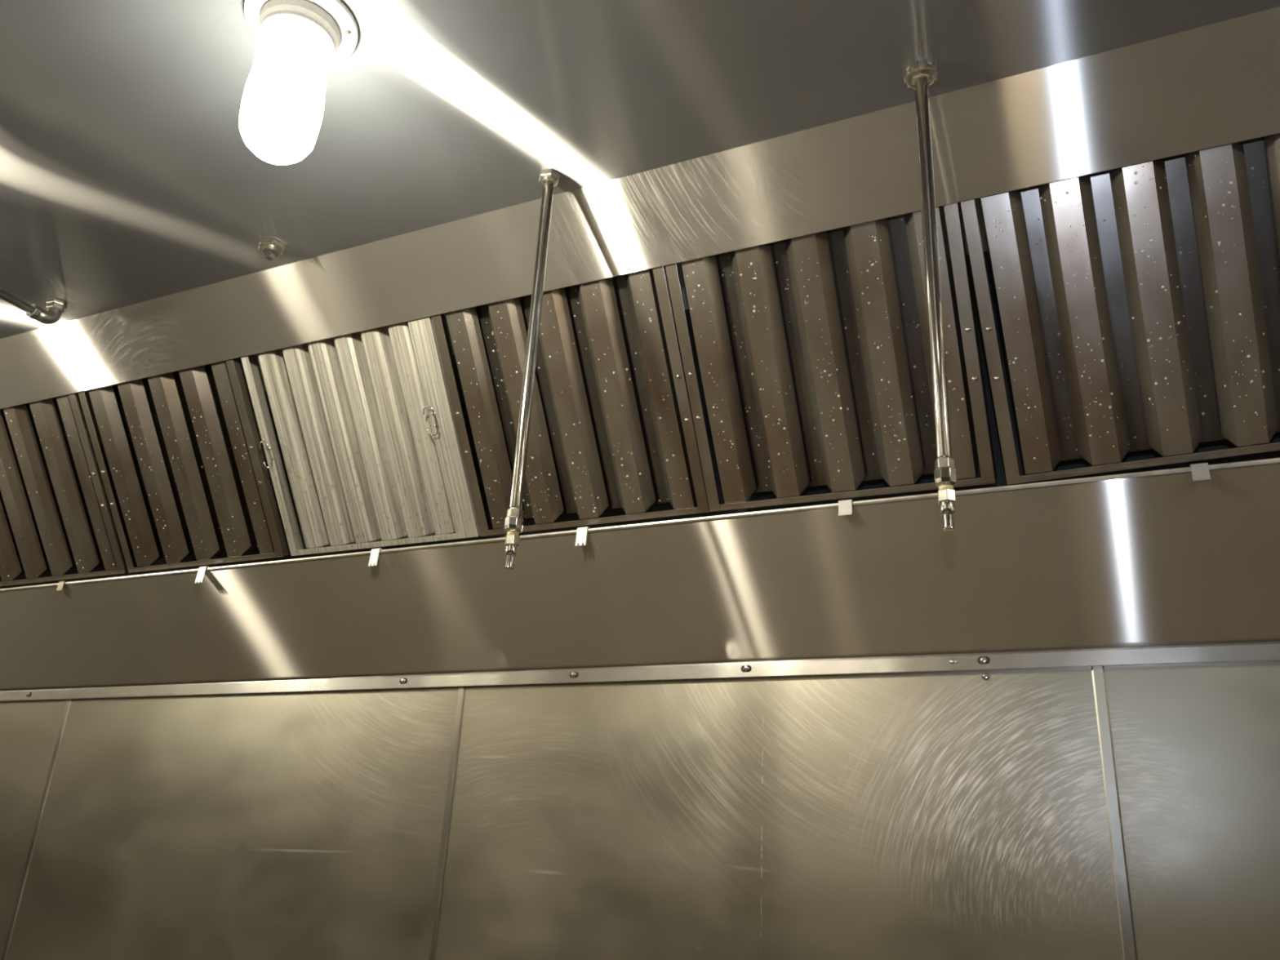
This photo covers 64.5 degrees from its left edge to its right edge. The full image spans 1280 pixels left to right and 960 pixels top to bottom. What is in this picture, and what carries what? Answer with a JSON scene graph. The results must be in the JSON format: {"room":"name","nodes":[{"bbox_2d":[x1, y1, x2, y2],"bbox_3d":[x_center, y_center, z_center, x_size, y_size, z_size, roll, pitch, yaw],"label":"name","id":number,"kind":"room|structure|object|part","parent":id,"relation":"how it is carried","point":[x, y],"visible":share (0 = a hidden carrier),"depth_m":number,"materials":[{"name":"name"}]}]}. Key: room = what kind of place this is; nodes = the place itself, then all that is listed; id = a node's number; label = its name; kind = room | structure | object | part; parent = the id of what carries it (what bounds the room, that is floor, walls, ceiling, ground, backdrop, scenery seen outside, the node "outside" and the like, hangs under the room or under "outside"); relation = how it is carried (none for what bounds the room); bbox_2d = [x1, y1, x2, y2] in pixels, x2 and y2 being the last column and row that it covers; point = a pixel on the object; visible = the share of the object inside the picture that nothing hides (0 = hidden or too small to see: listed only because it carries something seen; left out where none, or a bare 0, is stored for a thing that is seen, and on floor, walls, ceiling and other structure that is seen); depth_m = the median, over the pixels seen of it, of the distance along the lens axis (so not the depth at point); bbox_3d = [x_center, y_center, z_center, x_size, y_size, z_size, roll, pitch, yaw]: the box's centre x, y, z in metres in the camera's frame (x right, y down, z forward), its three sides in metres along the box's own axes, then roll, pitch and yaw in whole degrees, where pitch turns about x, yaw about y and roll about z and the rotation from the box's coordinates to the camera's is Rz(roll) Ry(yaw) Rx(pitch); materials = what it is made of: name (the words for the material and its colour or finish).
{"room":"commercial kitchen","nodes":[
{"label":"commercial kitchen","id":0,"kind":"room"},
{"bbox_2d":[0,198,1279,959],"bbox_3d":[-0.109,0.864,1.958,10.000,2.900,0.254,-7,-23,24],"label":"wall","id":1,"kind":"structure","parent":0,"point":[940,815],"depth_m":1.84,"materials":[{"name":"metal"}]},
{"bbox_2d":[0,699,71,959],"bbox_3d":[-1.502,1.032,2.444,0.015,0.997,0.004,-7,-23,24],"label":"trim","id":2,"kind":"structure","parent":1,"relation":"attached to","point":[4,956],"depth_m":2.50,"materials":[{"name":"metal"}]},
{"bbox_2d":[426,687,465,959],"bbox_3d":[-0.399,0.897,1.942,0.015,0.997,0.004,-7,-23,24],"label":"trim","id":3,"kind":"structure","parent":1,"relation":"attached to","point":[433,932],"depth_m":2.02,"materials":[{"name":"metal"}]},
{"bbox_2d":[0,640,1279,702],"bbox_3d":[-0.276,0.412,2.076,5.200,0.048,0.014,-7,-23,24],"label":"metal trim strip","id":4,"kind":"object","parent":1,"relation":"attached to","point":[1267,651],"visible":1,"depth_m":1.87,"materials":[{"name":"metal"}]},
{"bbox_2d":[949,659,958,664],"bbox_3d":[0.528,0.306,1.708,0.014,0.008,0.002,-7,-23,24],"label":"screw","id":5,"kind":"object","parent":4,"relation":"attached to","point":[951,661],"depth_m":1.71,"materials":[{"name":"metal"}]},
{"bbox_2d":[0,0,1279,690],"bbox_3d":[-0.586,-0.234,1.569,5.204,0.760,1.570,-7,-23,24],"label":"exhaust hood","id":6,"kind":"object","parent":1,"relation":"attached to","point":[134,197],"visible":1,"depth_m":1.72,"materials":[{"name":"metal"}]},
{"bbox_2d":[0,288,66,324],"bbox_3d":[-1.512,-0.534,1.879,0.040,0.064,0.979,-7,-23,24],"label":"pipe","id":7,"kind":"object","parent":6,"relation":"attached to","point":[55,307],"visible":1,"depth_m":2.23,"materials":[{"name":"metal"}]},
{"bbox_2d":[56,581,67,591],"bbox_3d":[-1.455,0.267,2.556,0.020,0.025,0.012,-7,-23,24],"label":"clip","id":8,"kind":"object","parent":6,"relation":"attached to","point":[60,584],"visible":1,"depth_m":2.55,"materials":[{"name":"white plastic"}]},
{"bbox_2d":[0,392,128,586],"bbox_3d":[-1.536,0.010,2.584,0.500,0.443,0.312,-7,-23,24],"label":"grease filter","id":9,"kind":"object","parent":6,"relation":"on","point":[56,516],"visible":0.93,"depth_m":2.56,"materials":[{"name":"metal"}]},
{"bbox_2d":[78,357,290,573],"bbox_3d":[-1.071,-0.047,2.373,0.500,0.443,0.312,-7,-23,24],"label":"grease filter","id":10,"kind":"object","parent":6,"relation":"on","point":[180,460],"visible":0.95,"depth_m":2.37,"materials":[{"name":"metal"}]},
{"bbox_3d":[-1.068,-0.057,2.380,0.347,0.478,0.011,-7,10,24],"label":"baffle panel","id":11,"kind":"part","parent":10,"relation":"part of","materials":[{"name":"metal"}]},
{"bbox_2d":[195,566,208,582],"bbox_3d":[-1.014,0.220,2.352,0.022,0.040,0.014,-7,-23,24],"label":"clip","id":12,"kind":"object","parent":6,"relation":"attached to","point":[201,572],"visible":1,"depth_m":2.35,"materials":[{"name":"white plastic"}]},
{"bbox_2d":[257,238,284,260],"bbox_3d":[-0.735,-0.454,2.019,0.052,0.032,0.054,-7,-23,24],"label":"plug","id":13,"kind":"object","parent":6,"relation":"attached to","point":[271,248],"visible":1,"depth_m":2.01,"materials":[{"name":"metal"}]},
{"bbox_2d":[238,0,358,164],"bbox_3d":[-0.498,-0.556,1.435,0.160,0.242,0.160,-7,-23,24],"label":"lamp","id":14,"kind":"object","parent":6,"relation":"hanging from","point":[282,109],"visible":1,"depth_m":1.40,"materials":[{"name":"white glass"}]},
{"bbox_3d":[-0.492,-0.663,1.476,0.160,0.012,0.160,-7,-23,24],"label":"plate","id":15,"kind":"part","parent":14,"relation":"part of","materials":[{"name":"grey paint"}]},
{"bbox_2d":[240,315,480,555],"bbox_3d":[-0.599,-0.104,2.158,0.506,0.443,0.312,-7,-23,24],"label":"grease filter","id":16,"kind":"object","parent":6,"relation":"on","point":[365,423],"visible":0.91,"depth_m":2.14,"materials":[{"name":"metal"}]},
{"bbox_3d":[-0.822,-0.056,2.231,0.032,0.060,0.008,-7,10,24],"label":"handle","id":17,"kind":"part","parent":16,"relation":"part of","materials":[{"name":"silver metal"}]},
{"bbox_3d":[-0.422,-0.119,2.046,0.032,0.060,0.008,-7,10,24],"label":"handle","id":18,"kind":"part","parent":16,"relation":"part of","materials":[{"name":"silver metal"}]},
{"bbox_2d":[368,548,382,566],"bbox_3d":[-0.559,0.164,2.145,0.021,0.039,0.014,-7,-23,24],"label":"clip","id":19,"kind":"object","parent":6,"relation":"attached to","point":[375,553],"visible":1,"depth_m":2.14,"materials":[{"name":"white plastic"}]},
{"bbox_2d":[504,168,559,569],"bbox_3d":[-0.177,-0.201,1.646,0.038,0.717,0.037,-7,-23,24],"label":"pipe","id":20,"kind":"object","parent":6,"relation":"hanging from","point":[548,178],"visible":1,"depth_m":1.62,"materials":[{"name":"metal"}]},
{"bbox_2d":[431,266,710,536],"bbox_3d":[-0.138,-0.160,1.948,0.501,0.444,0.312,-7,-23,24],"label":"grease filter","id":21,"kind":"object","parent":6,"relation":"on","point":[611,425],"visible":0.94,"depth_m":1.94,"materials":[{"name":"metal"}]},
{"bbox_3d":[-0.136,-0.170,1.956,0.347,0.478,0.011,-7,10,24],"label":"baffle panel","id":22,"kind":"part","parent":21,"relation":"part of","materials":[{"name":"metal"}]},
{"bbox_2d":[575,526,589,546],"bbox_3d":[-0.109,0.109,1.941,0.022,0.038,0.014,-7,-23,24],"label":"clip","id":23,"kind":"object","parent":6,"relation":"attached to","point":[581,535],"visible":1,"depth_m":1.94,"materials":[{"name":"white plastic"}]},
{"bbox_3d":[-0.667,-0.669,1.507,5.200,0.003,1.089,-7,-23,24],"label":"panel","id":24,"kind":"part","parent":6,"relation":"part of","materials":[{"name":"metal"}]},
{"bbox_3d":[-0.262,-0.074,2.239,5.200,0.532,0.005,-7,-23,24],"label":"plenum panel","id":25,"kind":"part","parent":6,"relation":"part of","materials":[{"name":"silver metal"}]},
{"bbox_3d":[-0.421,-0.401,1.976,5.200,0.131,0.100,-7,-23,24],"label":"header panel","id":26,"kind":"part","parent":6,"relation":"part of","materials":[{"name":"metal"}]},
{"bbox_3d":[-0.301,0.258,2.063,5.200,0.233,0.146,-7,-23,24],"label":"panel","id":27,"kind":"part","parent":6,"relation":"part of","materials":[{"name":"metal"}]},
{"bbox_2d":[665,202,996,511],"bbox_3d":[0.316,-0.216,1.742,0.501,0.445,0.312,-7,-23,24],"label":"grease filter","id":28,"kind":"object","parent":6,"relation":"on","point":[813,350],"visible":0.89,"depth_m":1.74,"materials":[{"name":"metal"}]},
{"bbox_3d":[0.319,-0.226,1.749,0.347,0.478,0.011,-7,10,24],"label":"baffle panel","id":29,"kind":"part","parent":28,"relation":"part of","materials":[{"name":"metal"}]},
{"bbox_2d":[838,499,853,515],"bbox_3d":[0.351,0.049,1.732,0.023,0.030,0.015,-7,-23,24],"label":"clip","id":30,"kind":"object","parent":6,"relation":"attached to","point":[845,507],"visible":1,"depth_m":1.73,"materials":[{"name":"white plastic"}]},
{"bbox_2d":[903,62,956,531],"bbox_3d":[0.399,-0.272,1.382,0.048,0.717,0.048,-7,-23,24],"label":"pipe","id":31,"kind":"object","parent":6,"relation":"hanging from","point":[918,77],"visible":1,"depth_m":1.36,"materials":[{"name":"metal"}]},
{"bbox_2d":[960,133,1279,484],"bbox_3d":[0.778,-0.273,1.531,0.509,0.454,0.312,-7,-24,25],"label":"grease filter","id":32,"kind":"object","parent":6,"relation":"on","point":[1138,305],"visible":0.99,"depth_m":1.54,"materials":[{"name":"metal"}]},
{"bbox_2d":[1190,462,1211,481],"bbox_3d":[0.834,-0.011,1.510,0.023,0.031,0.018,-7,-23,24],"label":"clip","id":33,"kind":"object","parent":6,"relation":"attached to","point":[1200,472],"visible":1,"depth_m":1.51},
{"bbox_2d":[1091,666,1137,959],"bbox_3d":[0.705,0.762,1.440,0.019,0.997,0.004,-7,-23,24],"label":"trim","id":34,"kind":"structure","parent":1,"relation":"attached to","point":[1125,916],"depth_m":1.54,"materials":[{"name":"metal"}]}
]}

